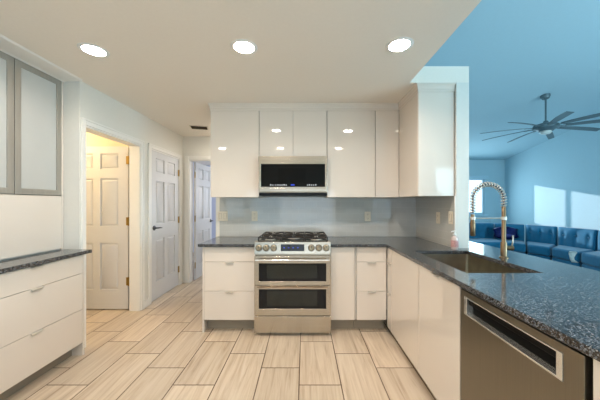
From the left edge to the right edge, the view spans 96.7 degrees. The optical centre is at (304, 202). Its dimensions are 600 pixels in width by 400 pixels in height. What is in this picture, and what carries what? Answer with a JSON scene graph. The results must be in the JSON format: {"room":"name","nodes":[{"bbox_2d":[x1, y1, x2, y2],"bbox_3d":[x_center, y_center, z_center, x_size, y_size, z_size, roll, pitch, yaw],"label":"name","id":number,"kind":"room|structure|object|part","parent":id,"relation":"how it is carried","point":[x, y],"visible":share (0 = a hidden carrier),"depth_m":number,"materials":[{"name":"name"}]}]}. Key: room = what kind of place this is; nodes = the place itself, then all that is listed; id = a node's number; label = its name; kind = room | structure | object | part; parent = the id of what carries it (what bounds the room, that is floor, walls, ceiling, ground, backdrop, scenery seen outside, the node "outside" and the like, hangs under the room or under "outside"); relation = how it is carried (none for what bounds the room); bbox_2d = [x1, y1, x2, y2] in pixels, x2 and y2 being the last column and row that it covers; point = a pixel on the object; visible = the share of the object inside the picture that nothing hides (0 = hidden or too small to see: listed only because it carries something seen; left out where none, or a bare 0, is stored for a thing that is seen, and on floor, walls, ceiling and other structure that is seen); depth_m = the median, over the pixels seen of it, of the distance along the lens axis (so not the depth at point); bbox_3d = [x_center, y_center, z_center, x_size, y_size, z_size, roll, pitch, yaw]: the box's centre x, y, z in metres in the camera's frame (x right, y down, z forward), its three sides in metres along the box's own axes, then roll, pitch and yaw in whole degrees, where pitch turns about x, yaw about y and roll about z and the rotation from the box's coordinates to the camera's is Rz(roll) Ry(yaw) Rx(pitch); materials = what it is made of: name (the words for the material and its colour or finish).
{"room":"kitchen","nodes":[
{"label":"kitchen","id":0,"kind":"room"},
{"bbox_2d":[63,82,65,248],"bbox_3d":[-2.410,0.110,2.435,0.520,2.440,0.050,0,0,0],"label":"wall","id":1,"kind":"structure","parent":0,"point":[64,83],"depth_m":2.41,"materials":[{"name":"white paint"}]},
{"bbox_2d":[66,81,182,299],"bbox_3d":[-2.090,0.110,3.490,0.120,2.440,2.160,0,0,0],"label":"wall","id":2,"kind":"structure","parent":0,"point":[83,100],"depth_m":2.56,"materials":[{"name":"white paint"}]},
{"bbox_2d":[81,117,144,347],"bbox_3d":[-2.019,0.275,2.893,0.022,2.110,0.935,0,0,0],"label":"trim","id":3,"kind":"structure","parent":2,"relation":"attached to","point":[85,122],"depth_m":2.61,"materials":[{"name":"white paint"}]},
{"bbox_2d":[148,143,181,304],"bbox_3d":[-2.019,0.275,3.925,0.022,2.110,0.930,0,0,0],"label":"trim","id":4,"kind":"structure","parent":2,"relation":"attached to","point":[150,146],"depth_m":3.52,"materials":[{"name":"white paint"}]},
{"bbox_2d":[152,151,178,300],"bbox_3d":[-2.019,0.307,3.933,0.100,2.022,0.786,0,0,0],"label":"door","id":5,"kind":"structure","parent":2,"relation":"in","point":[165,172],"depth_m":3.88,"materials":[{"name":"white paint"}]},
{"bbox_2d":[193,162,193,251],"bbox_3d":[-3.050,0.110,6.235,0.100,2.440,3.330,0,0,0],"label":"wall","id":6,"kind":"structure","parent":0,"point":[193,162],"depth_m":7.22,"materials":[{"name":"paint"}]},
{"bbox_2d":[183,136,210,282],"bbox_3d":[-1.510,0.110,4.510,1.040,2.440,0.120,0,0,0],"label":"wall","id":7,"kind":"structure","parent":0,"point":[192,145],"depth_m":4.45,"materials":[{"name":"white paint"}]},
{"bbox_2d":[185,156,210,282],"bbox_3d":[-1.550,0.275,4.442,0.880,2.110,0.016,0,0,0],"label":"trim","id":8,"kind":"structure","parent":7,"relation":"attached to","point":[187,158],"depth_m":4.43,"materials":[{"name":"white paint"}]},
{"bbox_2d":[194,162,212,279],"bbox_3d":[-1.844,0.307,4.944,0.100,2.022,0.760,0,0,1],"label":"door","id":9,"kind":"structure","parent":7,"relation":"in","point":[203,220],"depth_m":4.83,"materials":[{"name":"white paint"}]},
{"bbox_2d":[205,165,215,238],"bbox_3d":[-1.075,0.110,7.950,3.850,2.440,0.100,0,0,0],"label":"wall","id":10,"kind":"structure","parent":0,"point":[213,198],"depth_m":7.90,"materials":[{"name":"paint"}]},
{"bbox_2d":[5,252,436,399],"bbox_3d":[-1.520,1.360,3.200,6.160,0.060,9.800,0,0,0],"label":"floor","id":11,"kind":"structure","parent":0,"point":[159,351],"depth_m":2.21,"materials":[{"name":"beige tile"}]},
{"bbox_2d":[0,255,83,399],"bbox_3d":[-2.227,0.888,1.938,0.615,0.884,0.820,0,0,0],"label":"base cabinet","id":12,"kind":"object","parent":11,"relation":"on","point":[42,306],"visible":0.9,"depth_m":1.94,"materials":[{"name":"white paint"}]},
{"bbox_3d":[-1.930,0.464,1.928,0.022,0.024,0.085,0,0,0],"label":"handle","id":13,"kind":"part","parent":12,"relation":"part of","materials":[{"name":"silver metal"}]},
{"bbox_3d":[-1.930,0.623,1.928,0.022,0.024,0.085,0,0,0],"label":"handle","id":14,"kind":"part","parent":12,"relation":"part of","materials":[{"name":"silver metal"}]},
{"bbox_3d":[-1.930,0.938,1.928,0.022,0.024,0.085,0,0,0],"label":"handle","id":15,"kind":"part","parent":12,"relation":"part of","materials":[{"name":"silver metal"}]},
{"bbox_3d":[-1.944,0.531,1.928,0.018,0.156,0.798,0,0,0],"label":"drawer","id":16,"kind":"part","parent":12,"relation":"part of","materials":[{"name":"white paint"}]},
{"bbox_3d":[-1.944,0.768,1.928,0.018,0.312,0.798,0,0,0],"label":"drawer","id":17,"kind":"part","parent":12,"relation":"part of","materials":[{"name":"white paint"}]},
{"bbox_3d":[-1.944,1.072,1.928,0.018,0.289,0.798,0,0,0],"label":"drawer","id":18,"kind":"part","parent":12,"relation":"part of","materials":[{"name":"white paint"}]},
{"bbox_2d":[0,249,91,273],"bbox_3d":[-2.225,0.431,1.530,0.630,0.030,1.740,0,0,0],"label":"countertop","id":19,"kind":"structure","parent":12,"relation":"on","point":[13,264],"depth_m":2.00,"materials":[{"name":"stone"}]},
{"bbox_2d":[0,51,62,260],"bbox_3d":[-2.354,-0.336,1.604,0.371,1.503,1.602,0,0,0],"label":"cabinet","id":20,"kind":"object","parent":19,"relation":"on","point":[31,99],"visible":1,"depth_m":2.12,"materials":[{"name":"white paint"}]},
{"bbox_3d":[-2.179,-0.577,1.802,0.005,0.928,0.293,0,0,0],"label":"glass pane","id":21,"kind":"part","parent":20,"relation":"part of","materials":[{"name":"white glass"}]},
{"bbox_3d":[-2.179,-0.577,1.802,0.020,1.020,0.385,0,0,0],"label":"door","id":22,"kind":"part","parent":20,"relation":"part of","materials":[{"name":"metal"}]},
{"bbox_3d":[-2.180,0.172,1.605,0.018,0.464,1.560,0,0,0],"label":"flap door","id":23,"kind":"part","parent":20,"relation":"part of","materials":[{"name":"white paint"}]},
{"bbox_3d":[-2.179,-0.577,2.192,0.020,1.020,0.385,0,0,0],"label":"door","id":24,"kind":"part","parent":20,"relation":"part of","materials":[{"name":"glass"}]},
{"bbox_3d":[-2.179,-0.577,2.192,0.005,0.928,0.293,0,0,0],"label":"glass pane","id":25,"kind":"part","parent":20,"relation":"part of","materials":[{"name":"white glass"}]},
{"bbox_2d":[0,34,82,81],"bbox_3d":[-2.092,-1.099,1.534,0.195,0.022,1.749,0,0,0],"label":"crown molding","id":26,"kind":"structure","parent":20,"relation":"attached to","point":[7,45],"depth_m":2.06,"materials":[{"name":"white paint"}]},
{"bbox_3d":[-2.235,0.888,2.338,0.599,0.884,0.019,0,0,0],"label":"panel","id":27,"kind":"part","parent":12,"relation":"part of","materials":[{"name":"white paint"}]},
{"bbox_2d":[202,247,254,332],"bbox_3d":[-0.777,0.888,3.027,0.538,0.884,0.615,0,0,0],"label":"base cabinet","id":28,"kind":"object","parent":11,"relation":"on","point":[227,272],"visible":0.69,"depth_m":2.74,"materials":[{"name":"white paint"}]},
{"bbox_3d":[-1.037,0.888,3.035,0.018,0.884,0.599,0,0,0],"label":"panel","id":29,"kind":"part","parent":28,"relation":"part of","materials":[{"name":"white paint"}]},
{"bbox_3d":[-0.767,0.753,2.745,0.518,0.296,0.018,0,0,0],"label":"drawer","id":30,"kind":"part","parent":28,"relation":"part of","materials":[{"name":"white paint"}]},
{"bbox_3d":[-0.767,1.052,2.745,0.518,0.294,0.018,0,0,0],"label":"drawer","id":31,"kind":"part","parent":28,"relation":"part of","materials":[{"name":"white paint"}]},
{"bbox_3d":[-0.767,0.528,2.745,0.518,0.149,0.018,0,0,0],"label":"drawer","id":32,"kind":"part","parent":28,"relation":"part of","materials":[{"name":"white paint"}]},
{"bbox_2d":[198,236,261,246],"bbox_3d":[-0.793,0.431,3.013,0.573,0.030,0.625,0,0,0],"label":"countertop","id":33,"kind":"structure","parent":28,"relation":"on","point":[220,241],"depth_m":2.88,"materials":[{"name":"stone"}]},
{"bbox_2d":[254,232,330,333],"bbox_3d":[-0.119,0.841,2.966,0.766,0.978,0.732,0,0,0],"label":"gas range","id":34,"kind":"object","parent":11,"relation":"on","point":[292,271],"visible":1,"depth_m":2.66,"materials":[{"name":"silver metal"}]},
{"bbox_3d":[-0.119,0.562,2.630,0.724,0.025,0.060,0,0,0],"label":"handle","id":35,"kind":"part","parent":34,"relation":"part of","materials":[{"name":"metal"}]},
{"bbox_3d":[-0.119,0.972,2.680,0.762,0.300,0.045,0,0,0],"label":"oven door","id":36,"kind":"part","parent":34,"relation":"part of","materials":[{"name":"silver metal"}]},
{"bbox_3d":[-0.119,0.833,2.647,0.700,0.011,0.026,0,0,0],"label":"handle","id":37,"kind":"part","parent":34,"relation":"part of","materials":[{"name":"silver metal"}]},
{"bbox_3d":[-0.119,0.674,2.680,0.762,0.288,0.045,0,0,0],"label":"oven door","id":38,"kind":"part","parent":34,"relation":"part of","materials":[{"name":"silver metal"}]},
{"bbox_3d":[-0.119,1.211,2.680,0.762,0.162,0.045,0,0,0],"label":"drawer","id":39,"kind":"part","parent":34,"relation":"part of","materials":[{"name":"silver metal"}]},
{"bbox_3d":[-0.119,0.446,2.707,0.762,0.124,0.106,0,0,0],"label":"control panel","id":40,"kind":"part","parent":34,"relation":"part of","materials":[{"name":"silver metal"}]},
{"bbox_2d":[259,233,326,239],"bbox_3d":[-0.119,0.405,3.031,0.766,0.050,0.602,0,0,0],"label":"cooktop","id":41,"kind":"object","parent":34,"relation":"in","point":[266,235],"depth_m":2.94,"materials":[{"name":"metal"}]},
{"bbox_2d":[330,247,354,327],"bbox_3d":[0.392,0.888,3.035,0.246,0.884,0.599,0,0,0],"label":"base cabinet","id":42,"kind":"object","parent":11,"relation":"on","point":[342,258],"visible":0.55,"depth_m":2.74,"materials":[{"name":"white paint"}]},
{"bbox_2d":[353,247,385,327],"bbox_3d":[0.680,0.888,3.027,0.320,0.884,0.615,0,0,0],"label":"base cabinet","id":43,"kind":"object","parent":11,"relation":"on","point":[370,262],"visible":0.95,"depth_m":2.74,"materials":[{"name":"white paint"}]},
{"bbox_3d":[0.688,0.528,2.745,0.303,0.149,0.018,0,0,0],"label":"drawer","id":44,"kind":"part","parent":43,"relation":"part of","materials":[{"name":"white paint"}]},
{"bbox_3d":[0.688,0.753,2.745,0.303,0.296,0.018,0,0,0],"label":"drawer","id":45,"kind":"part","parent":43,"relation":"part of","materials":[{"name":"white paint"}]},
{"bbox_3d":[0.688,1.052,2.745,0.303,0.294,0.018,0,0,0],"label":"drawer","id":46,"kind":"part","parent":43,"relation":"part of","materials":[{"name":"white paint"}]},
{"bbox_2d":[387,248,391,331],"bbox_3d":[1.097,0.888,2.664,0.535,0.884,0.133,0,0,0],"label":"base cabinet","id":47,"kind":"object","parent":11,"relation":"on","point":[389,251],"visible":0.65,"depth_m":2.65,"materials":[{"name":"white paint"}]},
{"bbox_3d":[0.854,0.528,2.664,0.018,0.149,0.132,0,0,0],"label":"drawer","id":48,"kind":"part","parent":47,"relation":"part of","materials":[{"name":"white paint"}]},
{"bbox_3d":[0.854,0.753,2.664,0.018,0.296,0.132,0,0,0],"label":"drawer","id":49,"kind":"part","parent":47,"relation":"part of","materials":[{"name":"white paint"}]},
{"bbox_3d":[0.854,1.081,2.664,0.018,0.352,0.132,0,0,0],"label":"drawer","id":50,"kind":"part","parent":47,"relation":"part of","materials":[{"name":"white paint"}]},
{"bbox_2d":[392,250,460,399],"bbox_3d":[1.147,0.888,2.024,0.635,0.884,1.138,0,0,0],"label":"base cabinet","id":51,"kind":"object","parent":11,"relation":"on","point":[426,306],"visible":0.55,"depth_m":1.79,"materials":[{"name":"white paint"}]},
{"bbox_3d":[0.854,0.855,2.283,0.018,0.803,0.618,0,0,0],"label":"door","id":52,"kind":"part","parent":51,"relation":"part of","materials":[{"name":"white paint"}]},
{"bbox_3d":[0.854,0.855,1.713,0.018,0.803,0.516,0,0,0],"label":"door","id":53,"kind":"part","parent":51,"relation":"part of","materials":[{"name":"white paint"}]},
{"bbox_2d":[327,236,599,361],"bbox_3d":[1.034,0.431,1.438,1.533,0.030,3.775,0,0,0],"label":"countertop","id":54,"kind":"structure","parent":51,"relation":"on","point":[561,300],"depth_m":1.36,"materials":[{"name":"stone"}]},
{"bbox_2d":[451,231,458,249],"bbox_3d":[1.352,0.333,2.405,0.063,0.167,0.063,0,0,22],"label":"soap bottle","id":55,"kind":"object","parent":54,"relation":"on","point":[454,239],"visible":1,"depth_m":2.38,"materials":[{"name":"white plastic"}]},
{"bbox_2d":[423,254,525,272],"bbox_3d":[1.192,0.553,1.958,0.500,0.212,0.787,0,0,0],"label":"sink","id":56,"kind":"object","parent":54,"relation":"in","point":[467,263],"visible":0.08,"depth_m":2.28,"materials":[{"name":"silver metal"}]},
{"bbox_2d":[469,182,513,258],"bbox_3d":[1.420,0.127,2.030,0.323,0.578,0.060,0,0,0],"label":"spring faucet","id":57,"kind":"object","parent":54,"relation":"on","point":[503,244],"visible":1,"depth_m":2.02,"materials":[{"name":"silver metal"}]},
{"bbox_3d":[1.397,0.116,2.030,0.276,0.024,0.040,0,0,0],"label":"support arm","id":58,"kind":"part","parent":57,"relation":"part of","materials":[{"name":"silver metal"}]},
{"bbox_2d":[461,288,592,399],"bbox_3d":[1.133,0.896,1.117,0.583,0.868,0.658,0,0,0],"label":"dishwasher","id":59,"kind":"object","parent":11,"relation":"on","point":[504,356],"visible":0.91,"depth_m":1.09,"materials":[{"name":"silver metal"}]},
{"bbox_2d":[593,359,599,399],"bbox_3d":[1.155,0.888,0.484,0.619,0.884,0.598,0,0,0],"label":"base cabinet","id":60,"kind":"object","parent":11,"relation":"on","point":[596,364],"visible":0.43,"depth_m":0.77,"materials":[{"name":"white paint"}]},
{"bbox_2d":[86,132,387,308],"bbox_3d":[-1.542,0.110,3.428,6.116,2.440,0.175,0,0,0],"label":"wall","id":61,"kind":"structure","parent":0,"point":[91,139],"depth_m":3.38,"materials":[{"name":"paint"}]},
{"bbox_2d":[86,146,128,308],"bbox_3d":[-2.562,0.307,3.326,0.820,2.022,0.054,0,0,0],"label":"door","id":62,"kind":"structure","parent":61,"relation":"in","point":[107,167],"depth_m":3.32,"materials":[{"name":"white paint"}]},
{"bbox_2d":[211,111,263,197],"bbox_3d":[-0.782,-0.549,3.166,0.543,0.968,0.349,0,0,0],"label":"upper cabinet","id":63,"kind":"object","parent":61,"relation":"attached to","point":[234,134],"visible":0.95,"depth_m":2.99,"materials":[{"name":"white paint"}]},
{"bbox_2d":[208,83,455,110],"bbox_3d":[0.155,-1.072,2.874,2.576,0.076,0.550,0,0,9],"label":"crown molding","id":64,"kind":"structure","parent":63,"relation":"attached to","point":[418,87],"depth_m":2.98,"materials":[{"name":"white paint"}]},
{"bbox_2d":[259,111,326,155],"bbox_3d":[-0.128,-0.776,3.166,0.755,0.513,0.349,0,0,0],"label":"upper cabinet","id":65,"kind":"object","parent":61,"relation":"attached to","point":[281,133],"visible":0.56,"depth_m":2.99,"materials":[{"name":"white paint"}]},
{"bbox_3d":[-0.317,-0.776,3.000,0.375,0.513,0.018,0,0,0],"label":"door","id":66,"kind":"part","parent":65,"relation":"part of","materials":[{"name":"white paint"}]},
{"bbox_2d":[259,156,326,196],"bbox_3d":[-0.127,-0.299,3.123,0.756,0.438,0.414,0,0,0],"label":"microwave","id":67,"kind":"object","parent":65,"relation":"attached to","point":[279,176],"visible":1,"depth_m":2.93,"materials":[{"name":"silver metal"}]},
{"bbox_3d":[-0.127,-0.144,2.923,0.736,0.044,0.014,0,0,0],"label":"handle","id":68,"kind":"part","parent":67,"relation":"part of","materials":[{"name":"silver metal"}]},
{"bbox_3d":[-0.127,-0.303,2.946,0.704,0.250,0.028,0,0,0],"label":"door glass","id":69,"kind":"part","parent":67,"relation":"part of","materials":[{"name":"black glass"}]},
{"bbox_3d":[0.061,-0.776,3.000,0.375,0.513,0.018,0,0,0],"label":"door","id":70,"kind":"part","parent":65,"relation":"part of","materials":[{"name":"white paint"}]},
{"bbox_2d":[220,197,415,235],"bbox_3d":[0.165,0.168,3.336,2.450,0.496,0.008,0,0,0],"label":"backsplash","id":71,"kind":"structure","parent":61,"relation":"attached to","point":[393,216],"depth_m":3.33,"materials":[{"name":"grey tile"}]},
{"bbox_2d":[218,211,227,220],"bbox_3d":[-1.018,0.164,3.326,0.125,0.120,0.010,0,0,0],"label":"light switch","id":72,"kind":"object","parent":71,"relation":"attached to","point":[222,215],"visible":1,"depth_m":3.33,"materials":[{"name":"beige plastic"}]},
{"bbox_2d":[252,211,257,220],"bbox_3d":[-0.622,0.164,3.327,0.076,0.120,0.009,0,0,0],"label":"power outlet","id":73,"kind":"object","parent":71,"relation":"attached to","point":[254,213],"visible":1,"depth_m":3.33,"materials":[{"name":"beige plastic"}]},
{"bbox_2d":[365,212,370,220],"bbox_3d":[0.787,0.168,3.327,0.076,0.120,0.009,0,0,0],"label":"power outlet","id":74,"kind":"object","parent":71,"relation":"attached to","point":[367,214],"visible":1,"depth_m":3.33,"materials":[{"name":"beige plastic"}]},
{"bbox_2d":[325,111,374,197],"bbox_3d":[0.523,-0.549,3.166,0.536,0.968,0.349,0,0,0],"label":"upper cabinet","id":75,"kind":"object","parent":61,"relation":"attached to","point":[350,134],"visible":0.96,"depth_m":2.99,"materials":[{"name":"white paint"}]},
{"bbox_2d":[369,111,398,197],"bbox_3d":[0.926,-0.549,3.166,0.260,0.968,0.349,0,0,0],"label":"upper cabinet","id":76,"kind":"object","parent":61,"relation":"attached to","point":[386,122],"visible":0.91,"depth_m":2.99,"materials":[{"name":"white paint"}]},
{"bbox_2d":[0,0,480,164],"bbox_3d":[-1.542,-1.185,3.200,6.116,0.150,9.800,0,0,0],"label":"ceiling","id":77,"kind":"structure","parent":0,"point":[168,60],"depth_m":1.87,"materials":[{"name":"paint"}]},
{"bbox_2d":[77,42,109,56],"bbox_3d":[-1.530,-1.107,1.940,0.190,0.006,0.190,0,0,0],"label":"recessed light","id":78,"kind":"object","parent":77,"relation":"in","point":[91,49],"visible":1,"depth_m":1.93,"materials":[{"name":"white plastic"}]},
{"bbox_2d":[189,125,208,129],"bbox_3d":[-1.545,-1.104,3.920,0.250,0.011,0.190,0,0,-14],"label":"ceiling vent","id":79,"kind":"object","parent":77,"relation":"in","point":[191,126],"visible":1,"depth_m":3.90,"materials":[{"name":"black plastic"}]},
{"bbox_2d":[230,39,257,54],"bbox_3d":[-0.430,-1.107,1.900,0.190,0.006,0.190,0,0,0],"label":"recessed light","id":80,"kind":"object","parent":77,"relation":"in","point":[242,46],"visible":1,"depth_m":1.89,"materials":[{"name":"white plastic"}]},
{"bbox_2d":[385,37,413,52],"bbox_3d":[0.667,-1.107,1.876,0.190,0.006,0.190,0,0,0],"label":"recessed light","id":81,"kind":"object","parent":77,"relation":"in","point":[400,44],"visible":1,"depth_m":1.86,"materials":[{"name":"white plastic"}]},
{"bbox_2d":[416,83,468,247],"bbox_3d":[1.458,0.110,2.900,0.116,2.440,0.880,0,0,0],"label":"wall","id":82,"kind":"structure","parent":0,"point":[461,94],"depth_m":2.46,"materials":[{"name":"white paint"}]},
{"bbox_2d":[399,92,453,196],"bbox_3d":[1.224,-0.549,2.736,0.332,0.968,0.506,0,0,0],"label":"upper cabinet","id":83,"kind":"object","parent":82,"relation":"attached to","point":[426,122],"visible":1,"depth_m":2.48,"materials":[{"name":"white paint"}]},
{"bbox_3d":[1.067,-0.549,2.745,0.018,0.968,0.487,0,0,0],"label":"door","id":84,"kind":"part","parent":83,"relation":"part of","materials":[{"name":"white paint"}]},
{"bbox_3d":[1.224,-0.549,2.491,0.331,0.968,0.016,0,0,0],"label":"panel","id":85,"kind":"part","parent":83,"relation":"part of","materials":[{"name":"white paint"}]},
{"bbox_2d":[416,194,455,246],"bbox_3d":[1.396,0.168,2.904,0.008,0.496,0.857,0,0,0],"label":"backsplash","id":86,"kind":"structure","parent":82,"relation":"attached to","point":[427,228],"depth_m":2.86,"materials":[{"name":"grey tile"}]},
{"bbox_2d":[436,212,439,223],"bbox_3d":[1.387,0.155,2.775,0.009,0.120,0.076,0,0,0],"label":"power outlet","id":87,"kind":"object","parent":86,"relation":"attached to","point":[437,213],"visible":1,"depth_m":2.76,"materials":[{"name":"beige plastic"}]},
{"bbox_2d":[448,211,452,223],"bbox_3d":[1.386,0.140,2.535,0.010,0.120,0.076,0,0,0],"label":"light switch","id":88,"kind":"object","parent":86,"relation":"attached to","point":[450,213],"visible":1,"depth_m":2.53,"materials":[{"name":"beige plastic"}]},
{"bbox_2d":[454,196,455,233],"bbox_3d":[1.394,0.175,2.469,0.012,0.481,0.013,0,0,0],"label":"trim","id":89,"kind":"structure","parent":82,"relation":"attached to","point":[454,196],"depth_m":2.46,"materials":[{"name":"white paint"}]},
{"bbox_2d":[469,160,504,222],"bbox_3d":[3.410,-0.045,7.860,4.880,2.750,0.120,0,0,0],"label":"wall","id":90,"kind":"structure","parent":0,"point":[495,169],"depth_m":7.80,"materials":[{"name":"paint"}]},
{"bbox_2d":[469,176,488,215],"bbox_3d":[4.370,-0.205,7.810,1.940,1.170,0.140,0,0,0],"label":"window","id":91,"kind":"structure","parent":90,"relation":"in","point":[481,178],"depth_m":7.83,"materials":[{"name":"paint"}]},
{"bbox_3d":[4.370,0.355,7.780,1.940,0.050,0.040,0,0,0],"label":"sill","id":92,"kind":"part","parent":91,"relation":"part of","materials":[{"name":"paint"}]},
{"bbox_2d":[425,0,599,159],"bbox_3d":[3.410,-2.162,3.125,5.120,1.857,9.650,0,0,0],"label":"ceiling","id":93,"kind":"structure","parent":0,"point":[515,52],"depth_m":3.79,"materials":[{"name":"paint"}]},
{"bbox_2d":[480,93,599,142],"bbox_3d":[4.136,-1.522,4.567,1.911,0.694,1.922,0,0,0],"label":"ceiling fan","id":94,"kind":"object","parent":93,"relation":"hanging from","point":[546,128],"visible":1,"depth_m":4.48,"materials":[{"name":"grey metal"}]},
{"bbox_3d":[3.541,-1.276,4.737,0.730,0.059,0.098,0,0,17],"label":"blade","id":95,"kind":"part","parent":94,"relation":"part of","materials":[{"name":"grey metal"}]},
{"bbox_3d":[3.791,-1.276,5.067,0.098,0.059,0.730,0,0,-33],"label":"blade","id":96,"kind":"part","parent":94,"relation":"part of","materials":[{"name":"grey metal"}]},
{"bbox_3d":[4.194,-1.276,5.160,0.098,0.059,0.730,0,0,7],"label":"blade","id":97,"kind":"part","parent":94,"relation":"part of","materials":[{"name":"grey metal"}]},
{"bbox_3d":[3.563,-1.276,4.324,0.730,0.059,0.098,0,0,-23],"label":"blade","id":98,"kind":"part","parent":94,"relation":"part of","materials":[{"name":"grey metal"}]},
{"bbox_3d":[4.562,-1.276,4.973,0.730,0.059,0.098,0,0,-43],"label":"blade","id":99,"kind":"part","parent":94,"relation":"part of","materials":[{"name":"grey metal"}]},
{"bbox_3d":[3.845,-1.276,4.021,0.098,0.059,0.730,0,0,27],"label":"blade","id":100,"kind":"part","parent":94,"relation":"part of","materials":[{"name":"grey metal"}]},
{"bbox_3d":[4.724,-1.276,4.592,0.730,0.059,0.098,0,0,-3],"label":"blade","id":101,"kind":"part","parent":94,"relation":"part of","materials":[{"name":"grey metal"}]},
{"bbox_3d":[4.256,-1.276,3.970,0.098,0.059,0.730,0,0,-13],"label":"blade","id":102,"kind":"part","parent":94,"relation":"part of","materials":[{"name":"grey metal"}]},
{"bbox_3d":[4.603,-1.276,4.196,0.730,0.059,0.098,0,0,37],"label":"blade","id":103,"kind":"part","parent":94,"relation":"part of","materials":[{"name":"grey metal"}]},
{"bbox_2d":[505,117,599,241],"bbox_3d":[5.910,-0.870,3.100,0.120,4.400,9.600,0,0,0],"label":"wall","id":104,"kind":"structure","parent":0,"point":[555,181],"depth_m":6.12,"materials":[{"name":"paint"}]},
{"bbox_3d":[3.830,1.360,3.200,4.540,0.060,9.800,0,0,0],"label":"floor","id":105,"kind":"structure","parent":0,"visible":0},
{"bbox_2d":[469,223,500,247],"bbox_3d":[4.416,0.922,6.585,1.008,0.815,0.925,0,0,0],"label":"sofa section","id":106,"kind":"object","parent":105,"relation":"on","point":[484,232],"visible":0.25,"depth_m":6.83,"materials":[{"name":"blue fabric"}]},
{"bbox_3d":[4.414,0.873,6.919,1.008,0.715,0.233,0,0,2],"label":"backrest","id":107,"kind":"part","parent":106,"relation":"part of","materials":[{"name":"blue fabric"}]},
{"bbox_3d":[4.382,0.995,6.486,0.940,0.200,0.728,0,0,0],"label":"seat","id":108,"kind":"part","parent":106,"relation":"part of","materials":[{"name":"blue fabric"}]},
{"bbox_2d":[494,223,525,253],"bbox_3d":[5.004,0.922,6.369,0.532,0.815,1.132,0,0,20],"label":"sofa section","id":109,"kind":"object","parent":105,"relation":"on","point":[519,245],"visible":0.42,"depth_m":6.39,"materials":[{"name":"blue fabric"}]},
{"bbox_2d":[493,226,518,239],"bbox_3d":[4.900,0.730,6.500,0.543,0.315,0.183,0,0,19],"label":"throw pillow","id":110,"kind":"object","parent":109,"relation":"on","point":[510,231],"visible":0.77,"depth_m":6.44,"materials":[{"name":"blue fabric"}]},
{"bbox_3d":[5.098,0.873,6.674,0.203,0.715,0.652,0,0,-37],"label":"backrest","id":111,"kind":"part","parent":109,"relation":"part of","materials":[{"name":"blue fabric"}]},
{"bbox_3d":[4.943,0.995,6.280,0.475,0.200,0.924,0,0,20],"label":"seat","id":112,"kind":"part","parent":109,"relation":"part of","materials":[{"name":"blue fabric"}]},
{"bbox_2d":[525,224,557,259],"bbox_3d":[5.175,0.922,5.946,0.947,0.815,0.597,0,0,-38],"label":"sofa section","id":113,"kind":"object","parent":105,"relation":"on","point":[540,240],"visible":0.84,"depth_m":5.90,"materials":[{"name":"blue fabric"}]},
{"bbox_3d":[5.116,0.995,5.870,0.761,0.200,0.550,0,0,-38],"label":"seat","id":114,"kind":"part","parent":113,"relation":"part of","materials":[{"name":"blue fabric"}]},
{"bbox_2d":[552,227,598,266],"bbox_3d":[5.313,0.922,5.369,0.943,0.815,0.694,0,0,-23],"label":"sofa section","id":115,"kind":"object","parent":105,"relation":"on","point":[580,240],"visible":0.73,"depth_m":5.27,"materials":[{"name":"blue fabric"}]},
{"bbox_3d":[5.269,0.995,5.317,0.571,0.200,0.881,0,0,0],"label":"seat","id":116,"kind":"part","parent":115,"relation":"part of","materials":[{"name":"blue fabric"}]},
{"bbox_2d":[569,251,577,262],"bbox_3d":[4.845,0.972,4.821,0.126,0.185,0.122,0,0,31],"label":"scarf","id":117,"kind":"object","parent":115,"relation":"hanging from","point":[572,254],"visible":1,"depth_m":4.79,"materials":[{"name":"fabric"}]},
{"bbox_3d":[5.576,0.873,5.479,0.211,0.715,0.751,0,0,-6],"label":"backrest","id":118,"kind":"part","parent":115,"relation":"part of","materials":[{"name":"blue fabric"}]},
{"bbox_2d":[581,230,599,270],"bbox_3d":[5.284,0.922,4.623,1.101,0.815,0.708,0,0,-18],"label":"sofa section","id":119,"kind":"object","parent":105,"relation":"on","point":[591,260],"visible":0.72,"depth_m":4.67,"materials":[{"name":"blue fabric"}]},
{"bbox_3d":[5.227,0.995,4.587,0.547,0.200,1.045,0,0,11],"label":"seat","id":120,"kind":"part","parent":119,"relation":"part of","materials":[{"name":"blue fabric"}]},
{"bbox_3d":[5.564,0.873,4.714,0.213,0.715,0.832,0,0,8],"label":"backrest","id":121,"kind":"part","parent":119,"relation":"part of","materials":[{"name":"blue fabric"}]}
]}

